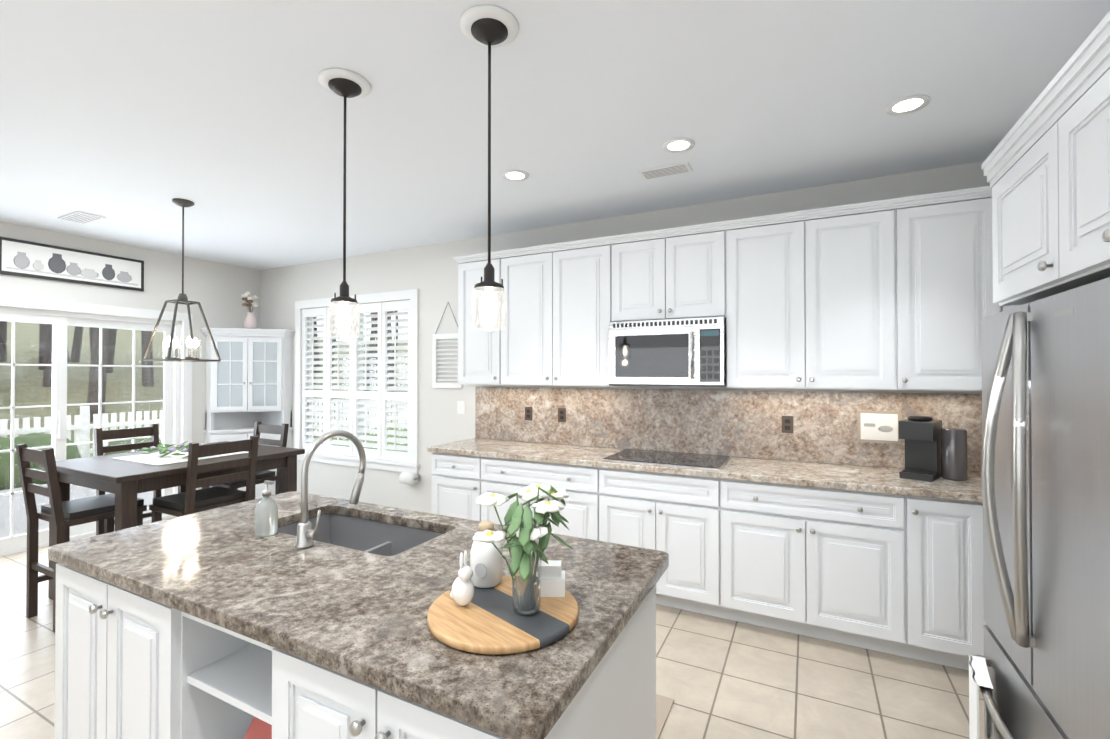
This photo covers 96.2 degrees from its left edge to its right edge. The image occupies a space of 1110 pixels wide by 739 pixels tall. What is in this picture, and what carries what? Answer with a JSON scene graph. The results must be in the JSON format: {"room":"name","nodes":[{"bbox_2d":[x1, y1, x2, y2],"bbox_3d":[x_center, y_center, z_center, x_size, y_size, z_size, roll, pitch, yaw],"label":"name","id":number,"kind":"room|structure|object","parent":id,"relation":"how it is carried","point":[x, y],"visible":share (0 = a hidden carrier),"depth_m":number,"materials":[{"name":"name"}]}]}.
{"room":"dining room and kitchen","nodes":[
{"label":"dining room and kitchen","id":0,"kind":"room"},
{"bbox_2d":[0,221,259,489],"bbox_3d":[-5.093,0.155,3.127,0.150,2.750,6.500,0,-1,27],"label":"wall","id":1,"kind":"structure","parent":0,"point":[216,290],"depth_m":5.17,"materials":[{"name":"white paint"}]},
{"bbox_2d":[0,236,143,290],"bbox_3d":[-4.304,-0.929,4.486,0.032,0.300,1.000,0,-1,27],"label":"picture","id":2,"kind":"object","parent":1,"relation":"attached to","point":[22,258],"visible":1,"depth_m":4.42,"materials":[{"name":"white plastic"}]},
{"bbox_2d":[0,306,180,556],"bbox_3d":[-4.427,0.511,4.446,0.102,2.060,1.880,0,-1,27],"label":"sliding door","id":3,"kind":"structure","parent":1,"relation":"in","point":[60,321],"depth_m":4.52,"materials":[{"name":"white glass"}]},
{"bbox_2d":[0,295,192,445],"bbox_3d":[-4.348,0.468,4.406,0.017,2.144,2.050,0,-1,27],"label":"door frame","id":4,"kind":"structure","parent":1,"relation":"attached to","point":[15,301],"depth_m":4.90,"materials":[{"name":"white wood"}]},
{"bbox_2d":[0,517,983,738],"bbox_3d":[-1.746,1.546,1.502,7.580,0.060,6.650,0,-1,27],"label":"floor","id":5,"kind":"structure","parent":0,"point":[719,678],"depth_m":2.42,"materials":[{"name":"tile"}]},
{"bbox_2d":[15,444,146,631],"bbox_3d":[-2.994,0.993,3.158,0.430,1.072,0.494,0,-1,27],"label":"dining chair","id":6,"kind":"object","parent":5,"relation":"on","point":[59,514],"visible":0.58,"depth_m":3.05,"materials":[{"name":"brown wood"}]},
{"bbox_2d":[94,424,185,534],"bbox_3d":[-3.318,1.000,3.992,0.494,1.072,0.430,0,-1,27],"label":"dining chair","id":7,"kind":"object","parent":5,"relation":"on","point":[100,435],"visible":0.17,"depth_m":4.05,"materials":[{"name":"brown wood"}]},
{"bbox_2d":[54,563,257,738],"bbox_3d":[-1.288,1.080,1.668,0.730,0.874,0.346,0,-1,27],"label":"base cabinet","id":8,"kind":"object","parent":5,"relation":"on","point":[130,665],"depth_m":1.46,"materials":[{"name":"white wood"}]},
{"bbox_2d":[48,491,668,738],"bbox_3d":[-0.675,0.621,1.665,1.908,0.039,0.913,0,-1,27],"label":"countertop","id":9,"kind":"structure","parent":8,"relation":"on","point":[359,615],"depth_m":1.34,"materials":[{"name":"stone"}]},
{"bbox_2d":[255,480,277,536],"bbox_3d":[-1.055,0.505,1.822,0.074,0.195,0.074,0,-1,27],"label":"soap bottle","id":10,"kind":"object","parent":9,"relation":"on","point":[266,516],"visible":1,"depth_m":1.80,"materials":[{"name":"clear glass"}]},
{"bbox_2d":[295,430,365,548],"bbox_3d":[-0.780,0.411,1.791,0.109,0.382,0.292,0,-1,27],"label":"faucet","id":11,"kind":"object","parent":9,"relation":"on","point":[306,534],"visible":1,"depth_m":1.70,"materials":[{"name":"silver metal"}]},
{"bbox_2d":[278,514,441,555],"bbox_3d":[-0.771,0.745,1.917,0.798,0.200,0.428,0,-1,27],"label":"sink","id":12,"kind":"object","parent":9,"relation":"in","point":[378,538],"visible":0.04,"depth_m":2.13,"materials":[{"name":"silver metal"}]},
{"bbox_2d":[427,576,578,654],"bbox_3d":[-0.124,0.587,1.214,0.364,0.020,0.364,0,-1,45],"label":"tray","id":13,"kind":"object","parent":9,"relation":"on","point":[487,621],"visible":0.71,"depth_m":1.14,"materials":[{"name":"beige wood"}]},
{"bbox_2d":[450,550,474,605],"bbox_3d":[-0.228,0.508,1.218,0.070,0.135,0.046,0,-1,27],"label":"bunny figurine","id":14,"kind":"object","parent":13,"relation":"on","point":[462,592],"visible":0.96,"depth_m":1.20,"materials":[{"name":"white ceramic"}]},
{"bbox_2d":[470,521,502,587],"bbox_3d":[-0.186,0.496,1.347,0.088,0.162,0.087,0,-1,27],"label":"ceramic jar","id":15,"kind":"object","parent":13,"relation":"on","point":[486,562],"visible":0.71,"depth_m":1.31,"materials":[{"name":"white ceramic"}]},
{"bbox_2d":[472,484,573,615],"bbox_3d":[-0.067,0.429,1.199,0.197,0.292,0.264,0,-1,27],"label":"vase","id":16,"kind":"object","parent":13,"relation":"on","point":[525,548],"visible":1,"depth_m":1.16,"materials":[{"name":"green plant"}]},
{"bbox_2d":[536,560,564,596],"bbox_3d":[-0.014,0.539,1.288,0.080,0.075,0.056,0,0,2],"label":"holder","id":17,"kind":"object","parent":13,"relation":"on","point":[552,578],"visible":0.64,"depth_m":1.26,"materials":[{"name":"white ceramic"}]},
{"bbox_2d":[39,441,304,599],"bbox_3d":[-2.702,1.079,3.611,1.050,0.909,1.200,0,-1,27],"label":"dining table","id":18,"kind":"object","parent":5,"relation":"on","point":[125,482],"visible":0.46,"depth_m":3.20,"materials":[{"name":"brown wood"}]},
{"bbox_2d":[112,441,248,465],"bbox_3d":[-2.697,0.579,3.613,0.600,0.088,0.600,0,-1,27],"label":"table runner","id":19,"kind":"object","parent":18,"relation":"on","point":[167,454],"visible":0.56,"depth_m":3.50,"materials":[{"name":"fabric"}]},
{"bbox_2d":[149,435,258,522],"bbox_3d":[-2.370,0.995,3.377,0.494,1.072,0.430,0,-1,27],"label":"dining chair","id":20,"kind":"object","parent":5,"relation":"on","point":[191,500],"visible":0.42,"depth_m":3.28,"materials":[{"name":"brown wood"}]},
{"bbox_2d":[202,422,288,498],"bbox_3d":[-2.606,1.002,4.188,0.430,1.072,0.494,0,-1,27],"label":"dining chair","id":21,"kind":"object","parent":5,"relation":"on","point":[263,476],"visible":0.27,"depth_m":4.27,"materials":[{"name":"brown wood"}]},
{"bbox_2d":[200,328,294,498],"bbox_3d":[-3.409,0.550,5.541,0.660,1.999,0.660,0,-1,27],"label":"hutch","id":22,"kind":"object","parent":5,"relation":"on","point":[248,380],"visible":0.6,"depth_m":5.52,"materials":[{"name":"white wood"}]},
{"bbox_2d":[241,292,258,328],"bbox_3d":[-3.468,-0.662,5.627,0.212,0.423,0.158,0,-1,27],"label":"vase","id":23,"kind":"object","parent":22,"relation":"on","point":[250,321],"visible":1,"depth_m":5.58,"materials":[{"name":"white ceramic"}]},
{"bbox_2d":[258,641,605,738],"bbox_3d":[-0.284,1.076,1.159,0.680,0.874,0.346,0,-1,27],"label":"base cabinet","id":24,"kind":"object","parent":5,"relation":"on","point":[300,698],"depth_m":1.08,"materials":[{"name":"white wood"}]},
{"bbox_2d":[244,716,271,738],"bbox_3d":[-0.714,0.996,1.308,0.160,0.235,0.116,0,-1,27],"label":"book","id":25,"kind":"object","parent":24,"relation":"in","point":[258,728],"depth_m":1.29,"materials":[{"name":"red paper"}]},
{"bbox_2d":[432,452,487,521],"bbox_3d":[-0.610,1.100,4.138,0.545,0.874,0.624,0,-1,27],"label":"base cabinet","id":26,"kind":"object","parent":5,"relation":"on","point":[457,480],"depth_m":3.86,"materials":[{"name":"white wood"}]},
{"bbox_2d":[488,457,607,541],"bbox_3d":[0.003,1.098,3.827,1.090,0.874,0.624,0,-1,27],"label":"base cabinet","id":27,"kind":"object","parent":5,"relation":"on","point":[585,510],"depth_m":3.44,"materials":[{"name":"white wood"}]},
{"bbox_2d":[427,438,981,502],"bbox_3d":[0.954,0.635,3.341,4.118,0.039,0.638,0,-1,27],"label":"countertop","id":28,"kind":"structure","parent":27,"relation":"on","point":[882,480],"depth_m":3.05,"materials":[{"name":"stone"}]},
{"bbox_2d":[601,449,731,469],"bbox_3d":[0.781,0.611,3.452,0.780,0.009,0.520,0,-1,27],"label":"cooktop","id":29,"kind":"object","parent":28,"relation":"in","point":[708,461],"visible":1,"depth_m":3.40,"materials":[{"name":"black glass"}]},
{"bbox_2d":[899,415,967,481],"bbox_3d":[2.126,0.435,2.817,0.328,0.350,0.298,0,-1,27],"label":"coffee maker","id":30,"kind":"object","parent":28,"relation":"on","point":[934,450],"visible":1,"depth_m":2.77,"materials":[{"name":"black plastic"}]},
{"bbox_2d":[656,694,673,738],"bbox_3d":[-0.220,1.517,2.343,1.420,0.011,0.590,0,-1,27],"label":"rug","id":31,"kind":"object","parent":5,"relation":"on","point":[664,704],"visible":0.09,"depth_m":2.21,"materials":[{"name":"beige fabric"}]},
{"bbox_2d":[608,468,731,619],"bbox_3d":[0.779,1.095,3.433,0.910,0.874,0.624,0,-1,27],"label":"base cabinet","id":32,"kind":"object","parent":5,"relation":"on","point":[687,518],"depth_m":3.09,"materials":[{"name":"white wood"}]},
{"bbox_2d":[732,480,927,661],"bbox_3d":[1.537,1.091,3.049,1.050,0.874,0.624,0,-1,27],"label":"base cabinet","id":33,"kind":"object","parent":5,"relation":"on","point":[900,575],"depth_m":2.72,"materials":[{"name":"white wood"}]},
{"bbox_2d":[924,497,986,669],"bbox_3d":[2.063,1.089,2.782,0.388,0.874,0.624,0,-1,27],"label":"base cabinet","id":34,"kind":"object","parent":5,"relation":"on","point":[954,622],"depth_m":2.48,"materials":[{"name":"white wood"}]},
{"bbox_2d":[969,277,1109,738],"bbox_3d":[1.696,0.647,1.289,0.902,1.734,0.910,0,-1,27],"label":"fridge","id":35,"kind":"object","parent":5,"relation":"on","point":[1040,669],"visible":1,"depth_m":1.35,"materials":[{"name":"silver metal"}]},
{"bbox_2d":[0,0,1109,269],"bbox_3d":[-1.746,-1.273,1.526,7.580,0.080,6.650,0,-1,27],"label":"ceiling","id":36,"kind":"structure","parent":0,"point":[128,120],"depth_m":2.34,"materials":[{"name":"white paint"}]},
{"bbox_2d":[58,211,105,223],"bbox_3d":[-3.767,-1.206,3.963,0.350,0.013,0.170,0,-1,27],"label":"ceiling vent","id":37,"kind":"object","parent":36,"relation":"in","point":[78,216],"depth_m":3.94,"materials":[{"name":"white metal"}]},
{"bbox_2d":[142,198,220,361],"bbox_3d":[-2.688,-0.637,3.596,0.342,1.156,0.342,0,-1,27],"label":"chandelier","id":38,"kind":"object","parent":36,"relation":"hanging from","point":[191,343],"visible":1,"depth_m":3.57,"materials":[{"name":"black metal"}]},
{"bbox_2d":[318,68,370,337],"bbox_3d":[-0.899,-0.684,2.128,0.210,1.087,0.210,0,-1,27],"label":"pendant light","id":39,"kind":"object","parent":36,"relation":"hanging from","point":[345,83],"visible":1,"depth_m":2.11,"materials":[{"name":"glass"}]},
{"bbox_2d":[460,5,518,330],"bbox_3d":[-0.235,-0.687,1.780,0.210,1.087,0.210,0,-1,27],"label":"pendant light","id":40,"kind":"object","parent":36,"relation":"hanging from","point":[489,26],"visible":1,"depth_m":1.76,"materials":[{"name":"grey metal"}]},
{"bbox_2d":[502,170,528,181],"bbox_3d":[-0.249,-1.216,3.127,0.170,0.006,0.170,0,-1,27],"label":"recessed light","id":41,"kind":"object","parent":36,"relation":"in","point":[514,175],"visible":1,"depth_m":3.13,"materials":[{"name":"white plastic"}]},
{"bbox_2d":[638,161,692,179],"bbox_3d":[0.676,-1.213,3.050,0.300,0.013,0.140,0,-1,27],"label":"ceiling vent","id":42,"kind":"object","parent":36,"relation":"in","point":[645,174],"depth_m":3.04,"materials":[{"name":"white metal"}]},
{"bbox_2d":[663,138,694,152],"bbox_3d":[0.674,-1.220,2.714,0.170,0.006,0.170,0,-1,27],"label":"recessed light","id":43,"kind":"object","parent":36,"relation":"in","point":[684,144],"visible":1,"depth_m":2.71,"materials":[{"name":"white plastic"}]},
{"bbox_2d":[886,95,929,115],"bbox_3d":[1.633,-1.223,2.306,0.170,0.006,0.170,0,-1,27],"label":"recessed light","id":44,"kind":"object","parent":36,"relation":"in","point":[907,105],"visible":1,"depth_m":2.30,"materials":[{"name":"white"}]},
{"bbox_2d":[260,161,989,512],"bbox_3d":[-0.276,0.166,4.410,7.580,2.750,0.154,0,-1,27],"label":"wall","id":45,"kind":"structure","parent":0,"point":[430,272],"depth_m":4.74,"materials":[{"name":"white paint"}]},
{"bbox_2d":[294,289,419,473],"bbox_3d":[-2.130,0.118,5.311,1.860,1.800,0.165,0,-1,27],"label":"window shutters","id":46,"kind":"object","parent":45,"relation":"in","point":[381,457],"depth_m":5.24,"materials":[{"name":"white wood"}]},
{"bbox_2d":[399,472,419,484],"bbox_3d":[-1.408,1.054,4.824,0.160,0.110,0.124,0,-1,27],"label":"towel holder","id":47,"kind":"object","parent":45,"relation":"attached to","point":[409,478],"visible":0.98,"depth_m":4.78,"materials":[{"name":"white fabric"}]},
{"bbox_2d":[432,302,462,387],"bbox_3d":[-1.012,-0.233,4.688,0.340,0.812,0.026,0,-1,27],"label":"decor","id":48,"kind":"object","parent":45,"relation":"attached to","point":[435,371],"visible":0.77,"depth_m":4.70,"materials":[{"name":"white wood"}]},
{"bbox_2d":[457,401,464,413],"bbox_3d":[-0.875,0.352,4.622,0.080,0.120,0.013,0,-1,27],"label":"switch plate","id":49,"kind":"object","parent":45,"relation":"attached to","point":[460,407],"visible":1,"depth_m":4.62,"materials":[{"name":"white plastic"}]},
{"bbox_2d":[456,250,507,384],"bbox_3d":[-0.526,-0.399,4.259,0.495,1.056,0.354,0,-1,27],"label":"upper cabinet","id":50,"kind":"object","parent":45,"relation":"attached to","point":[482,355],"depth_m":4.11,"materials":[{"name":"white wood"}]},
{"bbox_2d":[508,238,619,386],"bbox_3d":[0.060,-0.401,3.962,1.080,1.056,0.354,0,-1,27],"label":"upper cabinet","id":51,"kind":"object","parent":45,"relation":"attached to","point":[563,301],"depth_m":3.77,"materials":[{"name":"white wood"}]},
{"bbox_2d":[620,222,727,321],"bbox_3d":[0.836,-0.637,3.570,0.790,0.591,0.354,0,-1,27],"label":"upper cabinet","id":52,"kind":"object","parent":45,"relation":"attached to","point":[665,274],"depth_m":3.39,"materials":[{"name":"white wood"}]},
{"bbox_2d":[609,317,725,386],"bbox_3d":[0.814,-0.111,3.522,0.780,0.448,0.451,0,-1,27],"label":"microwave","id":53,"kind":"object","parent":52,"relation":"attached to","point":[682,352],"visible":1,"depth_m":3.34,"materials":[{"name":"white plastic"},{"name":"black glass"},{"name":"black plastic"}]},
{"bbox_2d":[475,387,981,473],"bbox_3d":[1.103,0.383,3.614,4.098,0.467,0.019,0,-1,27],"label":"backsplash","id":54,"kind":"structure","parent":45,"relation":"attached to","point":[811,426],"depth_m":3.57,"materials":[{"name":"stone"}]},
{"bbox_2d":[857,410,900,443],"bbox_3d":[2.033,0.360,3.126,0.230,0.200,0.021,0,-1,27],"label":"framed sign","id":55,"kind":"object","parent":54,"relation":"attached to","point":[877,426],"visible":1,"depth_m":3.12,"materials":[{"name":"beige wood"}]},
{"bbox_2d":[726,198,915,389],"bbox_3d":[1.598,-0.408,3.182,1.050,1.056,0.354,0,-1,27],"label":"upper cabinet","id":56,"kind":"object","parent":45,"relation":"attached to","point":[892,294],"depth_m":2.98,"materials":[{"name":"white wood"}]},
{"bbox_2d":[912,190,1020,390],"bbox_3d":[2.214,-0.410,2.869,0.590,1.056,0.354,0,-1,27],"label":"upper cabinet","id":57,"kind":"object","parent":45,"relation":"attached to","point":[952,251],"depth_m":2.70,"materials":[{"name":"white wood"}]},
{"label":"outside","id":58,"kind":"structure","parent":0,"visible":0},
{"bbox_2d":[0,421,406,537],"bbox_3d":[-13.250,1.823,17.904,100.000,0.260,100.000,0,-1,27],"label":"ground","id":59,"kind":"structure","parent":58,"point":[5,526],"depth_m":6.06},
{"bbox_2d":[0,432,162,489],"bbox_3d":[-7.901,1.401,6.839,1.085,0.949,4.288,0,-1,27],"label":"bush","id":60,"kind":"object","parent":59,"relation":"on","point":[40,443],"depth_m":7.08,"materials":[{"name":"green plant"}]},
{"bbox_2d":[0,399,407,457],"bbox_3d":[-8.105,1.135,8.544,0.090,1.020,24.050,0,-1,27],"label":"fence","id":61,"kind":"object","parent":59,"relation":"on","point":[84,437],"depth_m":8.61,"materials":[{"name":"white wood"}]},
{"bbox_2d":[0,311,407,454],"bbox_3d":[-13.250,-7.502,17.981,100.000,18.576,100.000,0,-1,27],"label":"outdoor view","id":62,"kind":"object","parent":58,"point":[114,346],"depth_m":18.15,"materials":[{"name":"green plant"}]},
{"bbox_3d":[1.534,0.127,-0.234,0.150,2.750,6.500,0,-1,27],"label":"wall","id":63,"kind":"structure","parent":0,"visible":0},
{"bbox_2d":[981,11,1109,305],"bbox_3d":[1.723,-0.498,1.230,0.827,0.525,0.947,0,-1,27],"label":"upper cabinet","id":64,"kind":"object","parent":63,"relation":"attached to","point":[1045,165],"visible":1,"depth_m":1.33,"materials":[{"name":"white wood"}]}
]}

